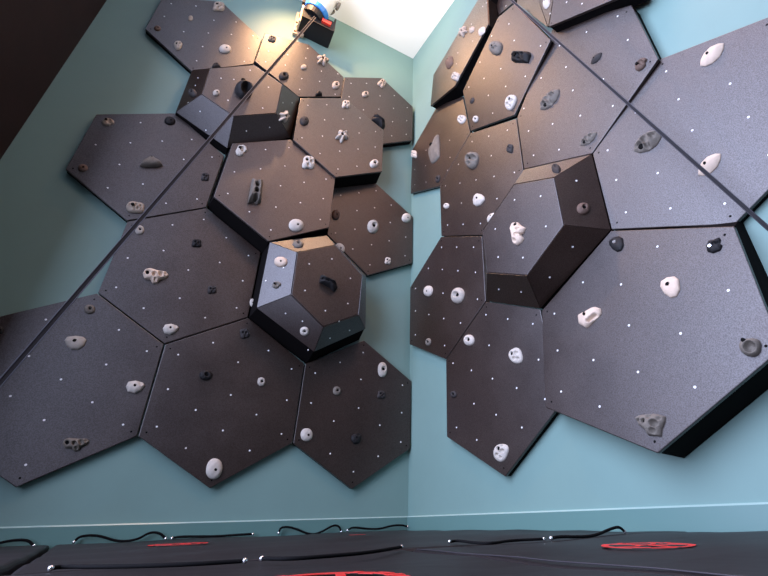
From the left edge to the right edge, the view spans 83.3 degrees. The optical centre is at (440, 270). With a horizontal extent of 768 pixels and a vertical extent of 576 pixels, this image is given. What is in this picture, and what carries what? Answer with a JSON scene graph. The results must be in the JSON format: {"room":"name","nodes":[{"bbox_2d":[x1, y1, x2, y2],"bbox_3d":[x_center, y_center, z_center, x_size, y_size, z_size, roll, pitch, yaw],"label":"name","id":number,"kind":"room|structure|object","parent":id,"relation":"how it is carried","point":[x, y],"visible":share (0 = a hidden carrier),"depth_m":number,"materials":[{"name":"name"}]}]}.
{"room":"indoor climbing gym","nodes":[
{"label":"indoor climbing gym","id":0,"kind":"room"},
{"bbox_2d":[0,0,106,158],"bbox_3d":[-2.434,-1.286,2.438,0.100,5.148,0.830,15,-34,-27],"label":"wall","id":1,"kind":"structure","parent":0,"point":[37,37],"depth_m":2.56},
{"bbox_2d":[0,0,412,526],"bbox_3d":[-1.463,-0.750,3.414,2.955,5.148,0.100,15,-34,-27],"label":"wall","id":2,"kind":"structure","parent":0,"point":[55,232],"depth_m":2.61,"materials":[{"name":"teal paint"}]},
{"bbox_2d":[0,294,163,486],"bbox_3d":[-1.947,0.564,2.196,0.793,0.984,0.039,15,-34,-27],"label":"panel","id":3,"kind":"object","parent":2,"relation":"attached to","point":[59,392],"visible":0.99,"depth_m":2.19,"materials":[{"name":"black wood"}]},
{"bbox_2d":[62,438,88,450],"bbox_3d":[-1.790,0.850,2.091,0.101,0.061,0.025,15,-34,-27],"label":"hold","id":4,"kind":"object","parent":3,"relation":"attached to","point":[75,444],"visible":1,"depth_m":2.09,"materials":[{"name":"grey plastic"}]},
{"bbox_2d":[65,336,85,349],"bbox_3d":[-1.945,0.380,2.269,0.089,0.076,0.019,15,-34,-27],"label":"hold","id":5,"kind":"object","parent":3,"relation":"attached to","point":[73,342],"visible":1,"depth_m":2.27,"materials":[{"name":"grey plastic"}]},
{"bbox_2d":[84,305,94,313],"bbox_3d":[-1.948,0.212,2.371,0.050,0.053,0.015,15,-34,-27],"label":"hold","id":6,"kind":"object","parent":3,"relation":"attached to","point":[89,309],"visible":1,"depth_m":2.37,"materials":[{"name":"grey plastic"}]},
{"bbox_2d":[126,381,144,393],"bbox_3d":[-1.657,0.628,2.316,0.083,0.069,0.022,15,-34,-27],"label":"hold","id":7,"kind":"object","parent":3,"relation":"attached to","point":[134,387],"visible":1,"depth_m":2.31,"materials":[{"name":"white plastic"}]},
{"bbox_2d":[66,113,223,222],"bbox_3d":[-1.986,-0.738,2.950,0.794,0.999,0.039,15,-34,-27],"label":"panel","id":8,"kind":"object","parent":2,"relation":"attached to","point":[113,155],"visible":0.93,"depth_m":2.90,"materials":[{"name":"black wood"}]},
{"bbox_2d":[102,118,113,125],"bbox_3d":[-2.250,-1.011,2.890,0.066,0.072,0.025,15,-34,-27],"label":"hold","id":9,"kind":"object","parent":8,"relation":"attached to","point":[107,121],"visible":1,"depth_m":2.89,"materials":[{"name":"beige plastic"}]},
{"bbox_2d":[126,201,143,212],"bbox_3d":[-1.951,-0.410,2.732,0.098,0.091,0.029,15,-34,-27],"label":"hold","id":10,"kind":"object","parent":8,"relation":"attached to","point":[132,207],"visible":0.99,"depth_m":2.73,"materials":[{"name":"beige plastic"}]},
{"bbox_2d":[140,156,162,166],"bbox_3d":[-1.966,-0.746,2.918,0.119,0.110,0.040,15,-34,-27],"label":"hold","id":11,"kind":"object","parent":8,"relation":"attached to","point":[151,161],"visible":1,"depth_m":2.90,"materials":[{"name":"grey plastic"}]},
{"bbox_2d":[164,116,174,124],"bbox_3d":[-1.983,-1.103,3.132,0.066,0.080,0.021,15,-34,-27],"label":"hold","id":12,"kind":"object","parent":8,"relation":"attached to","point":[169,120],"visible":1,"depth_m":3.12,"materials":[{"name":"black plastic"}]},
{"bbox_2d":[98,208,260,344],"bbox_3d":[-1.623,0.004,2.755,0.802,0.993,0.039,15,-34,-27],"label":"panel","id":13,"kind":"object","parent":2,"relation":"attached to","point":[224,260],"visible":1,"depth_m":2.71,"materials":[{"name":"black wood"}]},
{"bbox_2d":[143,268,167,283],"bbox_3d":[-1.744,0.030,2.609,0.131,0.097,0.033,15,-34,-27],"label":"hold","id":14,"kind":"object","parent":13,"relation":"attached to","point":[151,274],"visible":1,"depth_m":2.60,"materials":[{"name":"beige plastic"}]},
{"bbox_2d":[163,324,178,334],"bbox_3d":[-1.598,0.344,2.529,0.078,0.068,0.021,15,-34,-27],"label":"hold","id":15,"kind":"object","parent":13,"relation":"attached to","point":[169,329],"visible":1,"depth_m":2.52,"materials":[{"name":"white plastic"}]},
{"bbox_2d":[192,239,200,246],"bbox_3d":[-1.616,-0.184,2.836,0.057,0.064,0.018,15,-34,-27],"label":"hold","id":16,"kind":"object","parent":13,"relation":"attached to","point":[196,242],"visible":1,"depth_m":2.83,"materials":[{"name":"black plastic"}]},
{"bbox_2d":[145,0,260,73],"bbox_3d":[-2.016,-2.030,3.702,0.790,1.018,0.044,15,-34,-27],"label":"panel","id":17,"kind":"object","parent":2,"relation":"attached to","point":[202,37],"visible":0.93,"depth_m":3.65,"materials":[{"name":"black wood"}]},
{"bbox_2d":[213,1,224,10],"bbox_3d":[-2.011,-2.406,3.882,0.090,0.161,0.031,15,-34,-27],"label":"hold","id":18,"kind":"object","parent":17,"relation":"attached to","point":[218,6],"visible":1,"depth_m":3.87,"materials":[{"name":"beige plastic"}]},
{"bbox_2d":[219,44,230,52],"bbox_3d":[-1.861,-1.927,3.699,0.087,0.115,0.027,15,-34,-27],"label":"hold","id":19,"kind":"object","parent":17,"relation":"attached to","point":[224,48],"visible":1,"depth_m":3.69,"materials":[{"name":"white plastic"}]},
{"bbox_2d":[0,516,406,550],"bbox_3d":[-1.376,1.366,2.127,2.690,0.194,0.014,15,-34,-27],"label":"baseboard","id":20,"kind":"structure","parent":2,"relation":"attached to","point":[52,535],"depth_m":2.19,"materials":[{"name":"teal paint"}]},
{"bbox_2d":[139,318,303,487],"bbox_3d":[-1.259,0.747,2.559,0.806,0.993,0.039,15,-34,-27],"label":"panel","id":21,"kind":"object","parent":2,"relation":"attached to","point":[234,420],"visible":1,"depth_m":2.51,"materials":[{"name":"black wood"}]},
{"bbox_2d":[199,370,211,379],"bbox_3d":[-1.382,0.614,2.517,0.069,0.059,0.018,15,-34,-27],"label":"hold","id":22,"kind":"object","parent":21,"relation":"attached to","point":[205,374],"visible":1,"depth_m":2.51,"materials":[{"name":"black plastic"}]},
{"bbox_2d":[206,458,221,478],"bbox_3d":[-1.235,1.081,2.334,0.081,0.104,0.026,15,-34,-27],"label":"hold","id":23,"kind":"object","parent":21,"relation":"attached to","point":[214,466],"visible":1,"depth_m":2.33,"materials":[{"name":"white plastic"}]},
{"bbox_2d":[240,328,248,338],"bbox_3d":[-1.253,0.401,2.734,0.061,0.071,0.018,15,-34,-27],"label":"hold","id":24,"kind":"object","parent":21,"relation":"attached to","point":[244,333],"visible":1,"depth_m":2.73,"materials":[{"name":"grey plastic"}]},
{"bbox_2d":[175,65,298,154],"bbox_3d":[-1.598,-1.384,3.476,0.844,1.038,0.229,15,-34,-27],"label":"panel","id":25,"kind":"object","parent":2,"relation":"attached to","point":[257,118],"visible":0.94,"depth_m":3.31,"materials":[{"name":"grey wood"}]},
{"bbox_2d":[235,78,252,99],"bbox_3d":[-1.537,-1.435,3.348,0.126,0.189,0.069,15,-34,-27],"label":"hold","id":26,"kind":"object","parent":25,"relation":"attached to","point":[242,87],"visible":0.89,"depth_m":3.33,"materials":[{"name":"black plastic"}]},
{"bbox_2d":[279,111,289,122],"bbox_3d":[-1.285,-1.274,3.542,0.037,0.184,0.112,-9,-31,12],"label":"hold","id":27,"kind":"object","parent":25,"relation":"attached to","point":[284,116],"visible":1,"depth_m":3.52,"materials":[{"name":"white plastic"}]},
{"bbox_2d":[207,140,334,254],"bbox_3d":[-1.246,-0.620,3.288,0.854,1.117,0.188,15,-34,-27],"label":"panel","id":28,"kind":"object","parent":2,"relation":"attached to","point":[290,191],"visible":0.99,"depth_m":3.20,"materials":[{"name":"black wood"}]},
{"bbox_2d":[235,145,246,155],"bbox_3d":[-1.507,-0.917,3.241,0.076,0.120,0.034,15,-34,-27],"label":"hold","id":29,"kind":"object","parent":28,"relation":"attached to","point":[241,149],"visible":1,"depth_m":3.23,"materials":[{"name":"white plastic"}]},
{"bbox_2d":[248,178,262,203],"bbox_3d":[-1.331,-0.585,3.095,0.095,0.231,0.082,15,-34,-27],"label":"hold","id":30,"kind":"object","parent":28,"relation":"attached to","point":[255,195],"visible":1,"depth_m":3.07,"materials":[{"name":"grey plastic"}]},
{"bbox_2d":[289,219,303,231],"bbox_3d":[-1.052,-0.336,3.123,0.104,0.112,0.035,15,-34,-27],"label":"hold","id":31,"kind":"object","parent":28,"relation":"attached to","point":[296,225],"visible":1,"depth_m":3.11,"materials":[{"name":"white plastic"}]},
{"bbox_2d":[302,156,314,168],"bbox_3d":[-1.070,-0.886,3.484,0.100,0.155,0.041,15,-34,-27],"label":"hold","id":32,"kind":"object","parent":28,"relation":"attached to","point":[308,161],"visible":1,"depth_m":3.47,"materials":[{"name":"white plastic"}]},
{"bbox_2d":[253,33,343,100],"bbox_3d":[-1.315,-1.908,4.085,0.834,0.786,0.083,15,-34,-27],"label":"panel","id":33,"kind":"object","parent":2,"relation":"attached to","point":[317,77],"visible":0.92,"depth_m":4.04,"materials":[{"name":"black wood"}]},
{"bbox_2d":[279,72,288,79],"bbox_3d":[-1.422,-1.776,3.881,0.082,0.125,0.028,15,-34,-27],"label":"hold","id":34,"kind":"object","parent":33,"relation":"attached to","point":[283,75],"visible":1,"depth_m":3.87,"materials":[{"name":"grey plastic"}]},
{"bbox_2d":[317,54,328,65],"bbox_3d":[-1.168,-2.110,4.258,0.120,0.174,0.042,15,-34,-27],"label":"hold","id":35,"kind":"object","parent":33,"relation":"attached to","point":[323,59],"visible":1,"depth_m":4.24,"materials":[{"name":"beige plastic"}]},
{"bbox_2d":[248,236,365,363],"bbox_3d":[-0.875,0.140,3.014,0.786,0.972,0.296,15,-34,-27],"label":"panel","id":36,"kind":"object","parent":2,"relation":"attached to","point":[335,320],"visible":0.98,"depth_m":2.86,"materials":[{"name":"grey wood"}]},
{"bbox_2d":[274,257,286,266],"bbox_3d":[-1.076,-0.064,2.868,0.090,0.079,0.024,-2,-30,1],"label":"hold","id":37,"kind":"object","parent":36,"relation":"attached to","point":[279,261],"visible":1,"depth_m":2.86,"materials":[{"name":"beige plastic"}]},
{"bbox_2d":[292,240,302,247],"bbox_3d":[-1.002,-0.186,3.005,0.071,0.086,0.066,15,-34,-27],"label":"hold","id":38,"kind":"object","parent":36,"relation":"attached to","point":[297,243],"visible":1,"depth_m":2.98,"materials":[{"name":"grey plastic"}]},
{"bbox_2d":[300,327,308,335],"bbox_3d":[-0.878,0.391,2.757,0.056,0.052,0.036,3,-30,-8],"label":"hold","id":39,"kind":"object","parent":36,"relation":"attached to","point":[304,331],"visible":1,"depth_m":2.75,"materials":[{"name":"white plastic"}]},
{"bbox_2d":[319,275,336,291],"bbox_3d":[-0.755,0.080,2.909,0.127,0.106,0.051,15,-34,-27],"label":"hold","id":40,"kind":"object","parent":36,"relation":"attached to","point":[327,281],"visible":1,"depth_m":2.90,"materials":[{"name":"black plastic"}]},
{"bbox_2d":[292,5,335,47],"bbox_3d":[-1.292,-2.531,4.389,0.369,0.370,0.212,15,-34,-27],"label":"box","id":41,"kind":"object","parent":2,"relation":"attached to","point":[317,32],"visible":0.88,"depth_m":4.33,"materials":[{"name":"black"}]},
{"bbox_2d":[302,0,340,26],"bbox_3d":[-1.216,-2.704,4.385,0.373,0.472,0.283,-8,-31,11],"label":"auto belay device","id":42,"kind":"object","parent":41,"relation":"attached to","point":[321,9],"visible":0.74,"depth_m":4.27,"materials":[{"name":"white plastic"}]},
{"bbox_2d":[0,16,315,387],"bbox_3d":[-1.460,-0.809,2.680,0.008,4.260,1.066,-21,-35,30],"label":"strap","id":43,"kind":"object","parent":42,"relation":"hanging from","point":[80,289],"visible":1,"depth_m":2.11,"materials":[{"name":"black fabric"}]},
{"bbox_2d":[290,98,383,187],"bbox_3d":[-0.907,-1.202,3.877,0.831,1.136,0.178,15,-34,-27],"label":"panel","id":44,"kind":"object","parent":2,"relation":"attached to","point":[348,162],"visible":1,"depth_m":3.80,"materials":[{"name":"black wood"}]},
{"bbox_2d":[300,116,308,125],"bbox_3d":[-1.174,-1.297,3.688,0.076,0.129,0.034,15,-34,-27],"label":"hold","id":45,"kind":"object","parent":44,"relation":"attached to","point":[304,120],"visible":1,"depth_m":3.67,"materials":[{"name":"grey plastic"}]},
{"bbox_2d":[335,130,348,142],"bbox_3d":[-0.875,-1.211,3.823,0.120,0.192,0.052,15,-34,-27],"label":"hold","id":46,"kind":"object","parent":44,"relation":"attached to","point":[342,135],"visible":1,"depth_m":3.81,"materials":[{"name":"grey plastic"}]},
{"bbox_2d":[292,341,410,488],"bbox_3d":[-0.568,0.944,2.917,0.801,0.977,0.039,15,-34,-27],"label":"panel","id":47,"kind":"object","parent":2,"relation":"attached to","point":[383,425],"visible":1,"depth_m":2.87,"materials":[{"name":"black wood"}]},
{"bbox_2d":[301,428,312,440],"bbox_3d":[-0.829,1.017,2.653,0.075,0.076,0.022,15,-34,-27],"label":"hold","id":48,"kind":"object","parent":47,"relation":"attached to","point":[306,434],"visible":1,"depth_m":2.65,"materials":[{"name":"white plastic"}]},
{"bbox_2d":[351,433,360,443],"bbox_3d":[-0.552,1.097,2.797,0.067,0.068,0.021,15,-34,-27],"label":"hold","id":49,"kind":"object","parent":47,"relation":"attached to","point":[356,437],"visible":1,"depth_m":2.79,"materials":[{"name":"black plastic"}]},
{"bbox_2d":[378,362,386,376],"bbox_3d":[-0.420,0.718,3.113,0.071,0.112,0.025,15,-34,-27],"label":"hold","id":50,"kind":"object","parent":47,"relation":"attached to","point":[382,368],"visible":1,"depth_m":3.10,"materials":[{"name":"white plastic"}]},
{"bbox_2d":[327,184,412,276],"bbox_3d":[-0.589,-0.370,3.689,0.762,0.972,0.042,15,-34,-27],"label":"panel","id":51,"kind":"object","parent":2,"relation":"attached to","point":[358,205],"visible":0.96,"depth_m":3.65,"materials":[{"name":"black wood"}]},
{"bbox_2d":[332,210,339,219],"bbox_3d":[-0.859,-0.465,3.517,0.067,0.104,0.024,15,-34,-27],"label":"hold","id":52,"kind":"object","parent":51,"relation":"attached to","point":[335,214],"visible":1,"depth_m":3.51,"materials":[{"name":"brown plastic"}]},
{"bbox_2d":[367,220,378,232],"bbox_3d":[-0.574,-0.385,3.660,0.100,0.141,0.032,15,-34,-27],"label":"hold","id":53,"kind":"object","parent":51,"relation":"attached to","point":[372,226],"visible":1,"depth_m":3.64,"materials":[{"name":"grey plastic"}]},
{"bbox_2d":[402,213,410,222],"bbox_3d":[-0.308,-0.489,3.909,0.093,0.108,0.027,15,-34,-27],"label":"hold","id":54,"kind":"object","parent":51,"relation":"attached to","point":[406,217],"visible":1,"depth_m":3.90,"materials":[{"name":"white plastic"}]},
{"bbox_2d":[341,77,412,147],"bbox_3d":[-0.649,-1.634,4.388,0.781,1.016,0.069,15,-34,-27],"label":"panel","id":55,"kind":"object","parent":2,"relation":"attached to","point":[397,113],"visible":0.79,"depth_m":4.39,"materials":[{"name":"black wood"}]},
{"bbox_2d":[372,113,384,128],"bbox_3d":[-0.607,-1.490,4.238,0.145,0.177,0.070,15,-34,-27],"label":"hold","id":56,"kind":"object","parent":55,"relation":"attached to","point":[377,119],"visible":0.98,"depth_m":4.22,"materials":[{"name":"black plastic"}]},
{"bbox_2d":[300,0,453,57],"bbox_3d":[0.085,-4.092,2.761,3.405,0.100,5.600,15,-34,-27],"label":"ceiling","id":57,"kind":"structure","parent":0,"point":[404,26],"depth_m":4.80,"materials":[{"name":"white paint"}]},
{"bbox_2d":[408,0,767,515],"bbox_3d":[0.894,-1.247,2.678,0.100,5.148,3.850,19,-36,-31],"label":"wall","id":58,"kind":"structure","parent":0,"point":[574,464],"depth_m":2.03,"materials":[{"name":"teal paint"}]},
{"bbox_2d":[411,97,471,193],"bbox_3d":[-0.018,-1.149,3.921,0.034,1.013,0.898,19,-36,-31],"label":"panel","id":59,"kind":"object","parent":58,"relation":"attached to","point":[453,135],"visible":0.91,"depth_m":3.86,"materials":[{"name":"black wood"}]},
{"bbox_2d":[428,135,439,163],"bbox_3d":[-0.072,-1.109,3.909,0.047,0.308,0.158,19,-36,-31],"label":"hold","id":60,"kind":"object","parent":59,"relation":"attached to","point":[434,149],"visible":1,"depth_m":3.87,"materials":[{"name":"grey plastic"}]},
{"bbox_2d":[410,236,489,358],"bbox_3d":[0.035,0.167,3.131,0.039,0.999,0.918,19,-36,-31],"label":"panel","id":61,"kind":"object","parent":58,"relation":"attached to","point":[454,262],"visible":0.98,"depth_m":3.07,"materials":[{"name":"black wood"}]},
{"bbox_2d":[423,286,432,296],"bbox_3d":[-0.104,0.154,3.293,0.029,0.101,0.114,19,-36,-31],"label":"hold","id":62,"kind":"object","parent":61,"relation":"attached to","point":[428,290],"visible":1,"depth_m":3.27,"materials":[{"name":"white plastic"}]},
{"bbox_2d":[451,288,464,303],"bbox_3d":[0.108,0.168,2.947,0.036,0.128,0.140,19,-36,-31],"label":"hold","id":63,"kind":"object","parent":61,"relation":"attached to","point":[457,295],"visible":1,"depth_m":2.92,"materials":[{"name":"grey plastic"}]},
{"bbox_2d":[431,0,498,108],"bbox_3d":[0.237,-1.992,3.840,0.169,0.800,1.128,19,-36,-31],"label":"panel","id":64,"kind":"object","parent":58,"relation":"attached to","point":[466,51],"visible":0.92,"depth_m":3.75,"materials":[{"name":"black wood"}]},
{"bbox_2d":[445,56,452,68],"bbox_3d":[0.070,-1.949,3.987,0.043,0.201,0.127,15,-34,-27],"label":"hold","id":65,"kind":"object","parent":64,"relation":"attached to","point":[449,61],"visible":1,"depth_m":3.95,"materials":[{"name":"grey plastic"}]},
{"bbox_2d":[451,72,459,81],"bbox_3d":[0.122,-1.694,3.732,0.037,0.180,0.128,15,-34,-27],"label":"hold","id":66,"kind":"object","parent":64,"relation":"attached to","point":[455,76],"visible":1,"depth_m":3.69,"materials":[{"name":"white plastic"}]},
{"bbox_2d":[458,26,467,37],"bbox_3d":[0.194,-2.184,3.893,0.044,0.192,0.127,15,-34,-27],"label":"hold","id":67,"kind":"object","parent":64,"relation":"attached to","point":[463,31],"visible":1,"depth_m":3.86,"materials":[{"name":"beige plastic"}]},
{"bbox_2d":[440,119,524,236],"bbox_3d":[0.281,-0.674,3.194,0.039,1.015,0.913,19,-36,-31],"label":"panel","id":68,"kind":"object","parent":58,"relation":"attached to","point":[497,170],"visible":0.95,"depth_m":3.13,"materials":[{"name":"black wood"}]},
{"bbox_2d":[465,152,478,168],"bbox_3d":[0.228,-0.863,3.300,0.043,0.194,0.151,19,-36,-31],"label":"hold","id":69,"kind":"object","parent":68,"relation":"attached to","point":[471,158],"visible":1,"depth_m":3.28,"materials":[{"name":"grey plastic"}]},
{"bbox_2d":[473,193,484,205],"bbox_3d":[0.267,-0.518,3.074,0.025,0.124,0.118,19,-36,-31],"label":"hold","id":70,"kind":"object","parent":68,"relation":"attached to","point":[478,199],"visible":1,"depth_m":3.05,"materials":[{"name":"white plastic"}]},
{"bbox_2d":[446,302,558,475],"bbox_3d":[0.310,0.633,2.448,0.044,0.993,0.893,19,-36,-31],"label":"panel","id":71,"kind":"object","parent":58,"relation":"attached to","point":[498,400],"visible":0.89,"depth_m":2.38,"materials":[{"name":"black wood"}]},
{"bbox_2d":[464,335,474,345],"bbox_3d":[0.173,0.438,2.703,0.024,0.080,0.098,19,-36,-31],"label":"hold","id":72,"kind":"object","parent":71,"relation":"attached to","point":[469,340],"visible":1,"depth_m":2.69,"materials":[{"name":"white plastic"}]},
{"bbox_2d":[493,444,508,461],"bbox_3d":[0.309,0.947,2.222,0.024,0.086,0.114,18,-35,-30],"label":"hold","id":73,"kind":"object","parent":71,"relation":"attached to","point":[500,452],"visible":1,"depth_m":2.21,"materials":[{"name":"white plastic"}]},
{"bbox_2d":[509,348,522,363],"bbox_3d":[0.404,0.465,2.331,0.023,0.094,0.100,18,-35,-30],"label":"hold","id":74,"kind":"object","parent":71,"relation":"attached to","point":[515,354],"visible":1,"depth_m":2.32,"materials":[{"name":"white plastic"}]},
{"bbox_2d":[497,0,516,15],"bbox_3d":[0.580,-2.483,3.680,0.049,0.766,0.283,19,-36,-31],"label":"panel","id":75,"kind":"object","parent":58,"relation":"attached to","point":[502,5],"visible":0.61,"depth_m":3.57,"materials":[{"name":"black wood"}]},
{"bbox_2d":[463,5,553,131],"bbox_3d":[0.464,-1.503,3.218,0.175,0.930,0.898,19,-36,-31],"label":"panel","id":76,"kind":"object","parent":58,"relation":"attached to","point":[493,78],"visible":0.98,"depth_m":3.17,"materials":[{"name":"black wood"}]},
{"bbox_2d":[489,41,501,54],"bbox_3d":[0.416,-1.724,3.292,0.052,0.182,0.122,15,-34,-27],"label":"hold","id":77,"kind":"object","parent":76,"relation":"attached to","point":[495,47],"visible":1,"depth_m":3.26,"materials":[{"name":"grey plastic"}]},
{"bbox_2d":[505,95,516,110],"bbox_3d":[0.495,-1.206,3.047,0.035,0.130,0.113,15,-34,-27],"label":"hold","id":78,"kind":"object","parent":76,"relation":"attached to","point":[510,101],"visible":1,"depth_m":3.04,"materials":[{"name":"white plastic"}]},
{"bbox_2d":[511,51,530,62],"bbox_3d":[0.554,-1.508,3.003,0.058,0.207,0.160,22,-38,-35],"label":"hold","id":79,"kind":"object","parent":76,"relation":"attached to","point":[516,56],"visible":1,"depth_m":2.97,"materials":[{"name":"black plastic"}]},
{"bbox_2d":[483,154,613,308],"bbox_3d":[0.492,-0.253,2.466,0.219,0.964,0.922,19,-36,-31],"label":"panel","id":80,"kind":"object","parent":58,"relation":"attached to","point":[558,239],"visible":0.98,"depth_m":2.23,"materials":[{"name":"grey wood"}]},
{"bbox_2d":[510,222,525,245],"bbox_3d":[0.413,-0.217,2.325,0.036,0.156,0.104,19,-36,-31],"label":"hold","id":81,"kind":"object","parent":80,"relation":"attached to","point":[516,230],"visible":1,"depth_m":2.31,"materials":[{"name":"beige plastic"}]},
{"bbox_2d":[551,164,560,172],"bbox_3d":[0.635,-0.558,2.349,0.046,0.165,0.130,-6,-30,8],"label":"hold","id":82,"kind":"object","parent":80,"relation":"attached to","point":[556,168],"visible":1,"depth_m":2.30,"materials":[{"name":"grey plastic"}]},
{"bbox_2d":[577,203,589,213],"bbox_3d":[0.707,-0.312,2.113,0.066,0.068,0.019,-2,-30,0],"label":"hold","id":83,"kind":"object","parent":80,"relation":"attached to","point":[582,208],"visible":1,"depth_m":2.11,"materials":[{"name":"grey plastic"}]},
{"bbox_2d":[517,0,646,31],"bbox_3d":[0.855,-1.913,2.807,0.106,1.387,0.911,19,-36,-31],"label":"panel","id":84,"kind":"object","parent":58,"relation":"attached to","point":[560,15],"visible":0.97,"depth_m":2.65,"materials":[{"name":"black wood"}]},
{"bbox_2d":[407,502,767,531],"bbox_3d":[0.897,0.890,1.424,0.014,0.194,3.800,19,-36,-31],"label":"baseboard","id":85,"kind":"structure","parent":58,"relation":"attached to","point":[731,517],"depth_m":1.66,"materials":[{"name":"teal paint"}]},
{"bbox_2d":[517,5,660,168],"bbox_3d":[0.797,-1.122,2.585,0.080,1.143,0.934,19,-36,-31],"label":"panel","id":86,"kind":"object","parent":58,"relation":"attached to","point":[584,105],"visible":0.93,"depth_m":2.47,"materials":[{"name":"black wood"}]},
{"bbox_2d":[540,89,559,109],"bbox_3d":[0.675,-1.085,2.694,0.042,0.118,0.166,18,-35,-30],"label":"hold","id":87,"kind":"object","parent":86,"relation":"attached to","point":[547,101],"visible":1,"depth_m":2.68,"materials":[{"name":"grey plastic"}]},
{"bbox_2d":[580,132,596,145],"bbox_3d":[0.800,-0.724,2.334,0.027,0.066,0.111,18,-35,-30],"label":"hold","id":88,"kind":"object","parent":86,"relation":"attached to","point":[587,139],"visible":1,"depth_m":2.33,"materials":[{"name":"grey plastic"}]},
{"bbox_2d":[591,53,601,63],"bbox_3d":[0.882,-1.212,2.433,0.020,0.056,0.078,15,-34,-27],"label":"hold","id":89,"kind":"object","parent":86,"relation":"attached to","point":[596,58],"visible":1,"depth_m":2.42,"materials":[{"name":"grey plastic"}]},
{"bbox_2d":[635,58,646,70],"bbox_3d":[1.002,-1.042,2.148,0.027,0.068,0.067,15,-34,-27],"label":"hold","id":90,"kind":"object","parent":86,"relation":"attached to","point":[640,64],"visible":1,"depth_m":2.14,"materials":[{"name":"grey plastic"}]},
{"bbox_2d":[510,0,767,230],"bbox_3d":[0.739,-1.018,2.146,0.916,2.780,0.010,-19,-34,27],"label":"strap","id":91,"kind":"object","parent":58,"relation":"attached to","point":[696,164],"visible":1,"depth_m":1.78,"materials":[{"name":"black fabric"}]},
{"bbox_2d":[542,221,767,457],"bbox_3d":[0.792,0.233,1.781,0.173,1.009,0.988,19,-36,-31],"label":"panel","id":92,"kind":"object","parent":58,"relation":"attached to","point":[680,358],"visible":1,"depth_m":1.62,"materials":[{"name":"black wood"}]},
{"bbox_2d":[578,307,601,327],"bbox_3d":[0.673,0.214,1.947,0.041,0.085,0.126,15,-34,-27],"label":"hold","id":93,"kind":"object","parent":92,"relation":"attached to","point":[588,317],"visible":1,"depth_m":1.93,"materials":[{"name":"beige plastic"}]},
{"bbox_2d":[609,236,623,251],"bbox_3d":[0.812,-0.122,1.980,0.024,0.091,0.073,15,-34,-27],"label":"hold","id":94,"kind":"object","parent":92,"relation":"attached to","point":[616,243],"visible":1,"depth_m":1.96,"materials":[{"name":"black plastic"}]},
{"bbox_2d":[635,414,665,436],"bbox_3d":[0.744,0.548,1.518,0.037,0.085,0.115,15,-34,-27],"label":"hold","id":95,"kind":"object","parent":92,"relation":"attached to","point":[653,424],"visible":1,"depth_m":1.50,"materials":[{"name":"grey plastic"}]},
{"bbox_2d":[660,276,679,297],"bbox_3d":[0.891,0.064,1.661,0.026,0.094,0.077,15,-34,-27],"label":"hold","id":96,"kind":"object","parent":92,"relation":"attached to","point":[670,286],"visible":1,"depth_m":1.65,"materials":[{"name":"beige plastic"}]},
{"bbox_2d":[706,238,722,252],"bbox_3d":[1.004,-0.092,1.573,0.022,0.060,0.055,15,-34,-27],"label":"hold","id":97,"kind":"object","parent":92,"relation":"attached to","point":[713,246],"visible":1,"depth_m":1.56,"materials":[{"name":"black plastic"}]},
{"bbox_2d":[739,338,761,356],"bbox_3d":[0.969,0.240,1.341,0.033,0.061,0.061,15,-34,-27],"label":"hold","id":98,"kind":"object","parent":92,"relation":"attached to","point":[751,347],"visible":1,"depth_m":1.34,"materials":[{"name":"grey plastic"}]},
{"bbox_2d":[593,18,767,230],"bbox_3d":[1.090,-0.590,1.879,0.042,0.995,0.885,19,-36,-31],"label":"panel","id":99,"kind":"object","parent":58,"relation":"attached to","point":[721,106],"visible":0.91,"depth_m":1.83,"materials":[{"name":"black wood"}]},
{"bbox_2d":[634,130,662,152],"bbox_3d":[0.968,-0.615,2.013,0.036,0.108,0.146,19,-36,-31],"label":"hold","id":100,"kind":"object","parent":99,"relation":"attached to","point":[646,142],"visible":0.96,"depth_m":2.01,"materials":[{"name":"grey plastic"}]},
{"bbox_2d":[698,154,720,175],"bbox_3d":[1.089,-0.436,1.739,0.023,0.078,0.100,19,-36,-31],"label":"hold","id":101,"kind":"object","parent":99,"relation":"attached to","point":[710,163],"visible":0.87,"depth_m":1.73,"materials":[{"name":"beige plastic"}]},
{"bbox_2d":[700,43,723,65],"bbox_3d":[1.180,-0.949,1.867,0.025,0.090,0.108,19,-36,-31],"label":"hold","id":102,"kind":"object","parent":99,"relation":"attached to","point":[714,52],"visible":1,"depth_m":1.86,"materials":[{"name":"beige plastic"}]},
{"bbox_3d":[-0.555,0.148,-0.224,5.200,0.100,5.600,15,-34,-27],"label":"floor","id":103,"kind":"structure","parent":0,"visible":0},
{"bbox_2d":[0,539,48,575],"bbox_3d":[-1.600,0.781,1.062,1.039,0.146,1.842,15,-34,-27],"label":"mat","id":104,"kind":"object","parent":103,"relation":"on","point":[12,558],"visible":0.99,"depth_m":1.31,"materials":[{"name":"black plastic"}]},
{"bbox_2d":[9,545,677,575],"bbox_3d":[-0.548,0.013,-0.226,2.145,0.129,1.770,15,-34,-27],"label":"mat","id":105,"kind":"object","parent":103,"relation":"on","point":[384,561],"visible":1,"depth_m":0.63,"materials":[{"name":"black plastic"}]},
{"bbox_2d":[11,524,684,574],"bbox_3d":[-0.449,1.090,1.669,1.770,0.161,1.980,18,-36,-30],"label":"mat","id":106,"kind":"object","parent":103,"relation":"on","point":[194,548],"visible":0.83,"depth_m":1.32,"materials":[{"name":"black plastic"}]},
{"bbox_2d":[413,526,767,575],"bbox_3d":[0.898,0.428,0.576,1.244,0.143,1.852,15,-34,-27],"label":"mat","id":107,"kind":"object","parent":103,"relation":"on","point":[670,553],"visible":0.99,"depth_m":0.73,"materials":[{"name":"black plastic"}]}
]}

